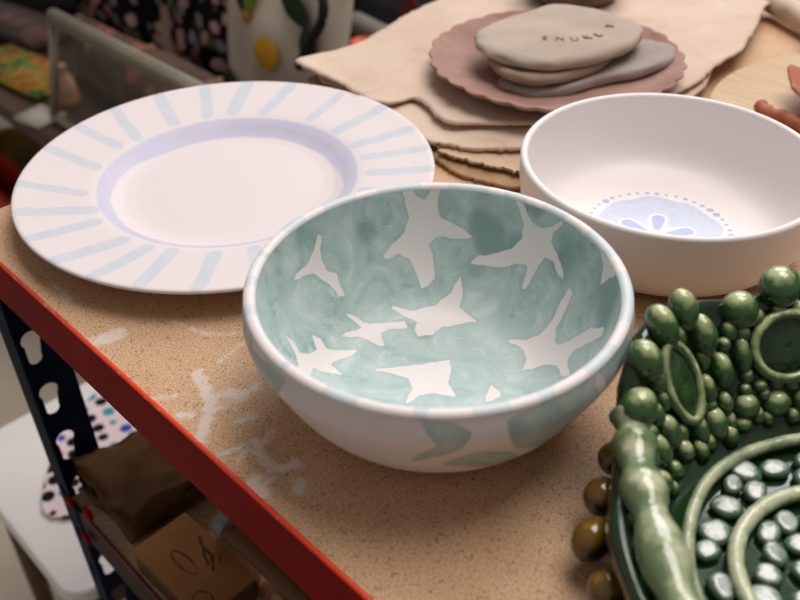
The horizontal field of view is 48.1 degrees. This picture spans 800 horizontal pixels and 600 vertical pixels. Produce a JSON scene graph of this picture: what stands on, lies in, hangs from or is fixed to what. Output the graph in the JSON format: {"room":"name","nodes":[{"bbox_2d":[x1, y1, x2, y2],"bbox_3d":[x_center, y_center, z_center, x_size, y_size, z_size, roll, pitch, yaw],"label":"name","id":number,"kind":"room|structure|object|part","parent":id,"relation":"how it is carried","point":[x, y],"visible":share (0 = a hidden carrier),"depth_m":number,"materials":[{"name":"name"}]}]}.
{"room":"art studio","nodes":[
{"label":"art studio","id":0,"kind":"room"},
{"bbox_2d":[0,117,125,599],"bbox_3d":[0.100,0.056,2.025,7.000,0.050,8.000,-31,47,-33],"label":"floor","id":1,"kind":"structure","parent":0,"point":[14,585],"depth_m":1.80,"materials":[{"name":"concrete"}]},
{"bbox_2d":[0,151,23,205],"bbox_3d":[-0.952,-0.218,2.176,0.102,0.232,0.362,-31,47,-33],"label":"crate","id":2,"kind":"object","parent":1,"relation":"on","point":[10,171],"visible":0.09,"depth_m":2.14,"materials":[{"name":"plastic"}]},
{"bbox_2d":[0,127,43,167],"bbox_3d":[-1.054,-0.367,2.464,0.246,0.120,0.246,-31,47,-33],"label":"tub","id":3,"kind":"object","parent":1,"relation":"on","point":[18,146],"visible":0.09,"depth_m":2.53,"materials":[{"name":"plastic"}]},
{"bbox_2d":[0,382,124,599],"bbox_3d":[-0.311,0.327,1.315,0.440,0.400,0.315,-31,47,-33],"label":"stool","id":4,"kind":"object","parent":1,"relation":"on","point":[46,548],"visible":0.19,"depth_m":1.09,"materials":[{"name":"white plastic"}]},
{"bbox_3d":[-0.535,0.374,1.301,0.041,0.351,0.031,0,38,1],"label":"leg","id":5,"kind":"part","parent":4,"relation":"part of","materials":[{"name":"white plastic"}]},
{"bbox_2d":[41,392,136,518],"bbox_3d":[-0.381,0.189,1.160,0.134,0.006,0.234,2,38,3],"label":"cloth","id":6,"kind":"object","parent":4,"relation":"on","point":[110,427],"visible":0.31,"depth_m":1.17,"materials":[{"name":"fabric"}]},
{"bbox_2d":[0,3,172,146],"bbox_3d":[-0.797,-0.428,2.226,0.540,0.500,1.880,-31,47,-33],"label":"side table","id":7,"kind":"object","parent":1,"relation":"on","point":[12,102],"visible":0.02,"depth_m":1.76,"materials":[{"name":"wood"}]},
{"bbox_2d":[0,0,70,54],"bbox_3d":[-0.879,-0.624,2.031,0.300,0.050,0.100,24,44,29],"label":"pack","id":8,"kind":"object","parent":7,"relation":"on","point":[25,28],"visible":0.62,"depth_m":1.97},
{"bbox_2d":[13,104,66,129],"bbox_3d":[-0.682,-0.348,1.702,0.075,0.008,0.065,22,43,27],"label":"card","id":9,"kind":"object","parent":7,"relation":"on","point":[38,117],"visible":0.92,"depth_m":1.69,"materials":[{"name":"white paper"}]},
{"bbox_2d":[4,0,78,15],"bbox_3d":[-0.934,-0.761,2.177,0.340,0.090,0.120,26,45,31],"label":"pack","id":10,"kind":"object","parent":7,"relation":"on","point":[69,7],"visible":0.55,"depth_m":2.09,"materials":[{"name":"fabric"}]},
{"bbox_2d":[0,44,84,101],"bbox_3d":[-0.778,-0.474,1.858,0.280,0.020,0.120,26,45,31],"label":"pack","id":11,"kind":"object","parent":7,"relation":"on","point":[23,71],"visible":0.64,"depth_m":1.82},
{"bbox_2d":[58,63,80,109],"bbox_3d":[-0.640,-0.409,1.716,0.046,0.085,0.046,-31,47,-33],"label":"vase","id":12,"kind":"object","parent":7,"relation":"on","point":[69,94],"visible":0.8,"depth_m":1.71,"materials":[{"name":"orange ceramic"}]},
{"bbox_2d":[82,0,162,49],"bbox_3d":[-0.614,-0.762,1.913,0.073,0.396,0.337,-31,47,-33],"label":"fabric bag","id":13,"kind":"object","parent":7,"relation":"on","point":[139,20],"visible":0.84,"depth_m":1.94,"materials":[{"name":"fabric"}]},
{"bbox_2d":[47,8,205,130],"bbox_3d":[-0.415,-0.294,1.466,0.066,0.204,0.640,-31,47,-33],"label":"rack","id":14,"kind":"object","parent":7,"relation":"on","point":[144,63],"visible":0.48,"depth_m":1.50,"materials":[{"name":"grey metal"}]},
{"bbox_3d":[-0.635,-0.427,1.646,0.012,0.201,0.015,31,34,35],"label":"post","id":15,"kind":"part","parent":14,"relation":"part of","materials":[{"name":"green metal"}]},
{"bbox_3d":[-0.430,-0.210,1.510,0.640,0.014,0.016,31,34,35],"label":"rail","id":16,"kind":"part","parent":14,"relation":"part of","materials":[{"name":"green metal"}]},
{"bbox_3d":[-0.401,-0.373,1.424,0.640,0.026,0.020,31,34,35],"label":"rail","id":17,"kind":"part","parent":14,"relation":"part of","materials":[{"name":"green metal"}]},
{"bbox_2d":[73,15,224,105],"bbox_3d":[-0.393,-0.356,1.602,0.127,0.121,0.746,-31,47,-33],"label":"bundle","id":18,"kind":"object","parent":7,"relation":"on","point":[121,83],"visible":0.31,"depth_m":1.65,"materials":[{"name":"grey plastic"}]},
{"bbox_2d":[168,0,228,81],"bbox_3d":[-0.386,-0.620,1.723,0.081,0.396,0.256,-31,47,-33],"label":"fabric bag","id":19,"kind":"object","parent":7,"relation":"on","point":[198,28],"visible":0.67,"depth_m":1.76,"materials":[{"name":"fabric"}]},
{"bbox_2d":[225,0,353,83],"bbox_3d":[-0.201,-0.412,1.508,0.096,0.323,0.321,-31,47,-33],"label":"vase","id":20,"kind":"object","parent":7,"relation":"on","point":[266,38],"visible":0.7,"depth_m":1.47,"materials":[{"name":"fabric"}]},
{"bbox_2d":[225,68,236,82],"bbox_3d":[-0.301,-0.384,1.599,0.009,0.059,0.040,-27,45,-30],"label":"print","id":21,"kind":"object","parent":20,"relation":"attached to","point":[231,75],"depth_m":1.59,"materials":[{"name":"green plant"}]},
{"bbox_2d":[236,0,243,11],"bbox_3d":[-0.268,-0.516,1.497,0.010,0.076,0.036,-24,43,-27],"label":"print","id":22,"kind":"object","parent":20,"relation":"attached to","point":[240,3],"depth_m":1.51,"materials":[{"name":"green plant"}]},
{"bbox_2d":[241,9,249,23],"bbox_3d":[-0.260,-0.477,1.506,0.006,0.028,0.024,-31,47,-33],"label":"print","id":23,"kind":"object","parent":20,"relation":"attached to","point":[245,13],"depth_m":1.50,"materials":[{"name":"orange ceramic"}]},
{"bbox_2d":[244,0,256,12],"bbox_3d":[-0.247,-0.502,1.480,0.040,0.066,0.009,26,45,31],"label":"print","id":24,"kind":"object","parent":20,"relation":"attached to","point":[250,6],"depth_m":1.49,"materials":[{"name":"green plant"}]},
{"bbox_2d":[254,35,277,70],"bbox_3d":[-0.225,-0.413,1.499,0.010,0.059,0.067,-31,47,-33],"label":"print","id":25,"kind":"object","parent":20,"relation":"attached to","point":[265,46],"depth_m":1.50},
{"bbox_2d":[281,0,307,27],"bbox_3d":[-0.169,-0.465,1.411,0.009,0.059,0.077,-29,46,-31],"label":"print","id":26,"kind":"object","parent":20,"relation":"attached to","point":[294,13],"depth_m":1.41,"materials":[{"name":"green plant"}]},
{"bbox_2d":[299,26,315,54],"bbox_3d":[-0.147,-0.399,1.419,0.010,0.067,0.044,-27,45,-29],"label":"print","id":27,"kind":"object","parent":20,"relation":"attached to","point":[305,32],"depth_m":1.41,"materials":[{"name":"green plant"}]},
{"bbox_3d":[-0.139,-0.426,1.381,0.057,0.146,0.073,-31,47,-33],"label":"cord handle","id":28,"kind":"part","parent":20,"relation":"part of","materials":[{"name":"green ceramic"}]},
{"bbox_2d":[350,36,368,44],"bbox_3d":[-0.065,-0.407,1.652,0.080,0.143,0.080,-31,47,-33],"label":"vase","id":29,"kind":"object","parent":7,"relation":"on","point":[355,40],"visible":0.1,"depth_m":1.62,"materials":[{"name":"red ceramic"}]},
{"bbox_2d":[160,0,362,45],"bbox_3d":[-0.066,-0.995,2.433,0.118,1.122,4.644,-31,47,-33],"label":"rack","id":30,"kind":"object","parent":1,"relation":"on","point":[356,3],"visible":0.02,"depth_m":2.57,"materials":[{"name":"fabric"}]},
{"bbox_2d":[351,0,435,36],"bbox_3d":[0.221,-0.252,1.767,0.300,0.749,0.620,-31,47,-33],"label":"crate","id":31,"kind":"object","parent":1,"relation":"on","point":[374,16],"visible":0.04,"depth_m":1.68,"materials":[{"name":"plastic"}]},
{"bbox_2d":[0,11,799,599],"bbox_3d":[0.479,0.374,0.822,0.956,0.901,1.321,-31,47,-33],"label":"shelving unit","id":32,"kind":"object","parent":1,"relation":"on","point":[180,369],"visible":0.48,"depth_m":0.49,"materials":[{"name":"red metal"}]},
{"bbox_3d":[-0.301,0.291,0.953,0.046,0.897,0.002,-31,47,-33],"label":"post","id":33,"kind":"part","parent":32,"relation":"part of","materials":[{"name":"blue metal"}]},
{"bbox_2d":[70,431,205,544],"bbox_3d":[-0.218,0.150,0.851,0.152,0.048,0.108,-31,47,-33],"label":"paper bag","id":34,"kind":"object","parent":32,"relation":"on","point":[129,480],"visible":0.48,"depth_m":0.81,"materials":[{"name":"brown paper"}]},
{"bbox_2d":[131,513,256,599],"bbox_3d":[-0.173,0.231,0.758,0.100,0.029,0.056,30,47,34],"label":"cardboard box","id":35,"kind":"object","parent":32,"relation":"on","point":[180,559],"visible":1,"depth_m":0.75,"materials":[{"name":"cardboard"}]},
{"bbox_2d":[209,512,312,599],"bbox_3d":[-0.089,0.232,0.705,0.178,0.045,0.024,30,47,34],"label":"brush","id":36,"kind":"object","parent":35,"relation":"on","point":[220,524],"visible":0.85,"depth_m":0.71,"materials":[{"name":"brown wood"}]},
{"bbox_3d":[-0.140,0.203,0.744,0.026,0.045,0.004,-15,40,-17],"label":"cord","id":37,"kind":"part","parent":36,"relation":"part of","materials":[{"name":"brown wood"}]},
{"bbox_2d":[11,81,434,294],"bbox_3d":[-0.131,-0.093,0.690,0.315,0.022,0.315,5,38,8],"label":"ceramic plate","id":38,"kind":"object","parent":32,"relation":"on","point":[179,191],"visible":0.88,"depth_m":0.69,"materials":[{"name":"white ceramic"}]},
{"bbox_2d":[215,535,287,599],"bbox_3d":[-0.110,0.221,0.758,0.090,0.045,0.040,28,46,32],"label":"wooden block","id":39,"kind":"object","parent":32,"relation":"on","point":[265,589],"visible":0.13,"depth_m":0.74,"materials":[{"name":"brown wood"}]},
{"bbox_2d":[307,75,339,89],"bbox_3d":[0.013,-0.227,0.865,0.196,0.005,0.099,-31,47,-33],"label":"cloth","id":40,"kind":"object","parent":32,"relation":"on","point":[314,79],"visible":0.06,"depth_m":0.83,"materials":[{"name":"brown fabric"}]},
{"bbox_2d":[242,182,634,472],"bbox_3d":[0.020,0.019,0.497,0.208,0.076,0.208,-31,47,-33],"label":"ceramic bowl","id":41,"kind":"object","parent":32,"relation":"on","point":[429,327],"visible":1,"depth_m":0.52,"materials":[{"name":"ceramic"}]},
{"bbox_2d":[432,145,520,189],"bbox_3d":[0.120,-0.137,0.756,0.194,0.005,0.159,-31,47,-33],"label":"cloth","id":42,"kind":"object","parent":32,"relation":"on","point":[501,179],"visible":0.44,"depth_m":0.71,"materials":[{"name":"beige fabric"}]},
{"bbox_2d":[436,145,520,174],"bbox_3d":[0.122,-0.143,0.754,0.186,0.005,0.150,-31,47,-33],"label":"cloth","id":43,"kind":"object","parent":42,"relation":"on","point":[509,161],"visible":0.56,"depth_m":0.72,"materials":[{"name":"beige fabric"}]},
{"bbox_2d":[319,71,711,151],"bbox_3d":[0.132,-0.221,0.848,0.365,0.006,0.291,-31,47,-33],"label":"cloth","id":44,"kind":"object","parent":43,"relation":"on","point":[473,138],"visible":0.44,"depth_m":0.74,"materials":[{"name":"beige fabric"}]},
{"bbox_2d":[296,0,769,125],"bbox_3d":[0.169,-0.277,0.906,0.517,0.008,0.332,-31,47,-33],"label":"cloth","id":45,"kind":"object","parent":44,"relation":"on","point":[392,66],"visible":0.41,"depth_m":0.86,"materials":[{"name":"beige fabric"}]},
{"bbox_2d":[428,9,686,112],"bbox_3d":[0.139,-0.214,0.807,0.228,0.018,0.227,-31,47,-33],"label":"dish","id":46,"kind":"object","parent":45,"relation":"on","point":[456,59],"visible":0.47,"depth_m":0.79,"materials":[{"name":"pink ceramic"}]},
{"bbox_2d":[497,40,674,96],"bbox_3d":[0.168,-0.205,0.793,0.173,0.016,0.067,-15,40,-17],"label":"clay piece","id":47,"kind":"object","parent":46,"relation":"on","point":[648,57],"visible":0.67,"depth_m":0.78,"materials":[{"name":"grey ceramic"}]},
{"bbox_2d":[487,58,613,85],"bbox_3d":[0.133,-0.216,0.792,0.122,0.010,0.094,-31,47,-33],"label":"clay piece","id":48,"kind":"object","parent":47,"relation":"on","point":[519,75],"visible":0.34,"depth_m":0.76,"materials":[{"name":"beige ceramic"}]},
{"bbox_2d":[474,4,643,70],"bbox_3d":[0.141,-0.235,0.799,0.149,0.012,0.122,-31,47,-33],"label":"clay piece","id":49,"kind":"object","parent":48,"relation":"on","point":[552,37],"visible":1,"depth_m":0.78,"materials":[{"name":"beige ceramic"}]},
{"bbox_2d":[541,0,611,6],"bbox_3d":[0.187,-0.356,0.949,0.110,0.066,0.110,-31,47,-33],"label":"clay pot","id":50,"kind":"object","parent":45,"relation":"on","point":[583,3],"visible":0.76,"depth_m":0.93,"materials":[{"name":"ceramic"}]},
{"bbox_2d":[520,93,799,296],"bbox_3d":[0.184,-0.073,0.624,0.203,0.062,0.203,-31,47,-33],"label":"ceramic bowl","id":51,"kind":"object","parent":32,"relation":"on","point":[700,196],"visible":0.92,"depth_m":0.66,"materials":[{"name":"white ceramic"}]},
{"bbox_2d":[570,265,799,599],"bbox_3d":[0.221,0.099,0.379,0.280,0.087,0.294,-31,47,-33],"label":"dish","id":52,"kind":"object","parent":32,"relation":"on","point":[700,500],"visible":1,"depth_m":0.43,"materials":[{"name":"green ceramic"}]},
{"bbox_2d":[708,55,799,133],"bbox_3d":[0.411,-0.148,0.745,0.300,0.024,0.300,-31,47,-33],"label":"wooden board","id":53,"kind":"object","parent":32,"relation":"on","point":[768,80],"depth_m":0.80,"materials":[{"name":"brown wood"}]},
{"bbox_3d":[0.322,-0.147,0.738,0.016,0.013,0.074,-22,42,-25],"label":"terracotta coil","id":54,"kind":"part","parent":53,"relation":"part of","materials":[{"name":"orange ceramic"}]},
{"bbox_2d":[787,64,799,96],"bbox_3d":[0.405,-0.164,0.743,0.164,0.031,0.163,-31,47,-33],"label":"terracotta dish","id":55,"kind":"object","parent":53,"relation":"on","point":[793,71],"visible":1,"depth_m":0.76,"materials":[{"name":"orange ceramic"}]},
{"bbox_2d":[764,0,799,29],"bbox_3d":[0.411,-0.296,0.929,0.024,0.026,0.099,-11,39,-13],"label":"roll","id":56,"kind":"object","parent":32,"relation":"on","point":[787,11],"visible":0.98,"depth_m":0.93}
]}

